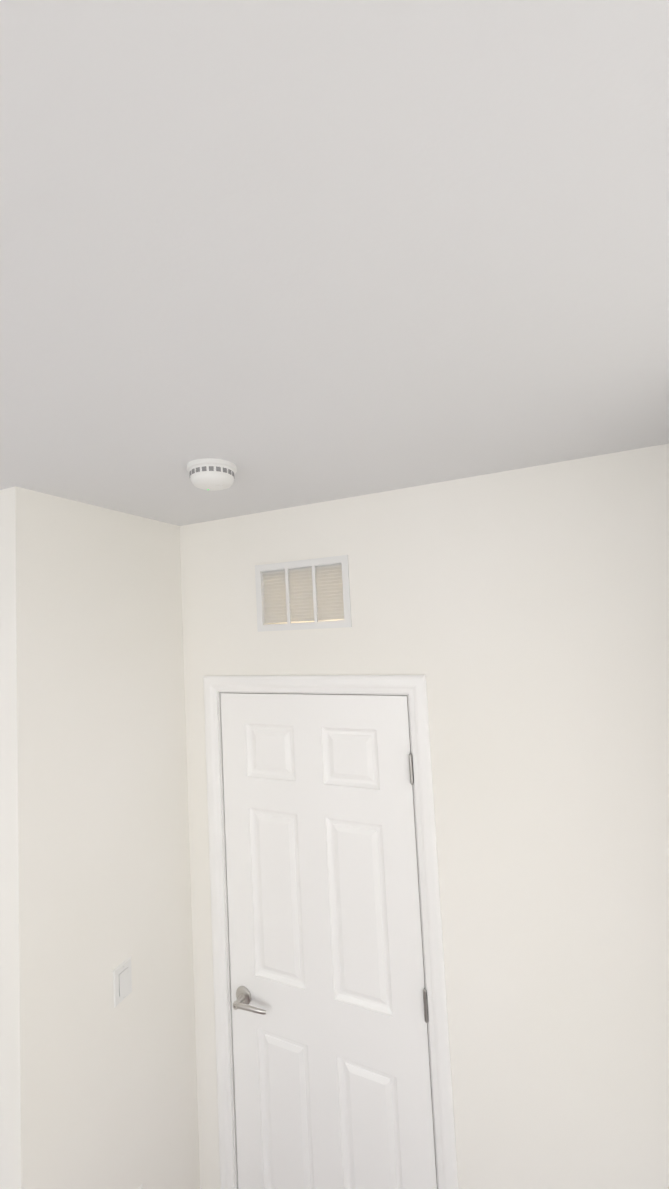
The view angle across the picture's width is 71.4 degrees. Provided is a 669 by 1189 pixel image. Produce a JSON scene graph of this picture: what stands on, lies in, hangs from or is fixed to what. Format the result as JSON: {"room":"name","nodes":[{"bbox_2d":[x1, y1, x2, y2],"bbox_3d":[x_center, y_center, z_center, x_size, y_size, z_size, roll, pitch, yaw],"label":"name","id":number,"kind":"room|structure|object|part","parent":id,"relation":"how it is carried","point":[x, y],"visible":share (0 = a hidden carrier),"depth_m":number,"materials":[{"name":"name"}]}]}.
{"room":"bedroom","nodes":[
{"label":"bedroom","id":0,"kind":"room"},
{"bbox_2d":[0,486,64,1188],"bbox_3d":[-1.607,1.118,1.653,1.711,2.740,0.120,-5,-4,24],"label":"wall","id":1,"kind":"structure","parent":0,"point":[31,1105],"depth_m":1.32,"materials":[{"name":"paint"}]},
{"bbox_2d":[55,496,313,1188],"bbox_3d":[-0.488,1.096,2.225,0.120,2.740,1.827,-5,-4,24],"label":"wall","id":2,"kind":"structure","parent":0,"point":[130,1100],"depth_m":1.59,"materials":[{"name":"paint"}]},
{"bbox_2d":[113,956,131,1007],"bbox_3d":[-0.700,1.284,1.544,0.010,0.116,0.071,-5,-4,24],"label":"light switch","id":3,"kind":"object","parent":2,"relation":"attached to","point":[122,982],"visible":1,"depth_m":1.54,"materials":[{"name":"white plastic"}]},
{"bbox_2d":[0,0,668,525],"bbox_3d":[-1.214,-0.394,0.597,3.736,0.100,5.740,-5,-4,24],"label":"ceiling","id":4,"kind":"structure","parent":0,"point":[280,254],"depth_m":0.55,"materials":[{"name":"paint"}]},
{"bbox_2d":[187,458,236,490],"bbox_3d":[-0.332,-0.319,1.266,0.132,0.058,0.132,-5,-4,24],"label":"smoke detector","id":5,"kind":"object","parent":4,"relation":"attached to","point":[212,474],"visible":1,"depth_m":1.22,"materials":[{"name":"white plastic"}]},
{"bbox_2d":[180,444,668,1188],"bbox_3d":[0.260,1.015,1.567,1.785,2.740,0.120,-5,-4,24],"label":"wall","id":6,"kind":"structure","parent":0,"point":[518,620],"depth_m":1.38,"materials":[{"name":"paint"}]},
{"bbox_2d":[255,555,351,631],"bbox_3d":[-0.117,0.002,1.720,0.384,0.254,0.037,-5,-4,24],"label":"air vent","id":7,"kind":"object","parent":6,"relation":"in","point":[315,590],"visible":1,"depth_m":1.71,"materials":[{"name":"white metal"}]},
{"bbox_2d":[220,692,437,1188],"bbox_3d":[-0.054,1.376,1.617,0.765,2.032,0.092,-5,-4,24],"label":"entry door","id":8,"kind":"structure","parent":6,"relation":"in","point":[332,1076],"depth_m":1.63,"materials":[{"name":"paint"}]},
{"bbox_3d":[-0.313,1.503,1.707,0.153,0.066,0.057,-5,-4,24],"label":"handle","id":9,"kind":"part","parent":8,"relation":"part of","materials":[{"name":"grey metal"}]},
{"bbox_3d":[0.257,0.570,1.534,0.012,0.101,0.047,-5,-4,24],"label":"entry door hinge","id":10,"kind":"part","parent":8,"relation":"part of","materials":[{"name":"silver metal"}]},
{"bbox_3d":[0.295,1.301,1.488,0.012,0.101,0.047,-5,-4,24],"label":"entry door hinge","id":11,"kind":"part","parent":8,"relation":"part of","materials":[{"name":"silver metal"}]},
{"bbox_2d":[203,675,458,1188],"bbox_3d":[-0.036,1.350,1.674,0.897,2.116,0.136,-5,-4,24],"label":"door frame","id":12,"kind":"structure","parent":6,"relation":"attached to","point":[414,687],"depth_m":1.59,"materials":[{"name":"paint"}]}
]}

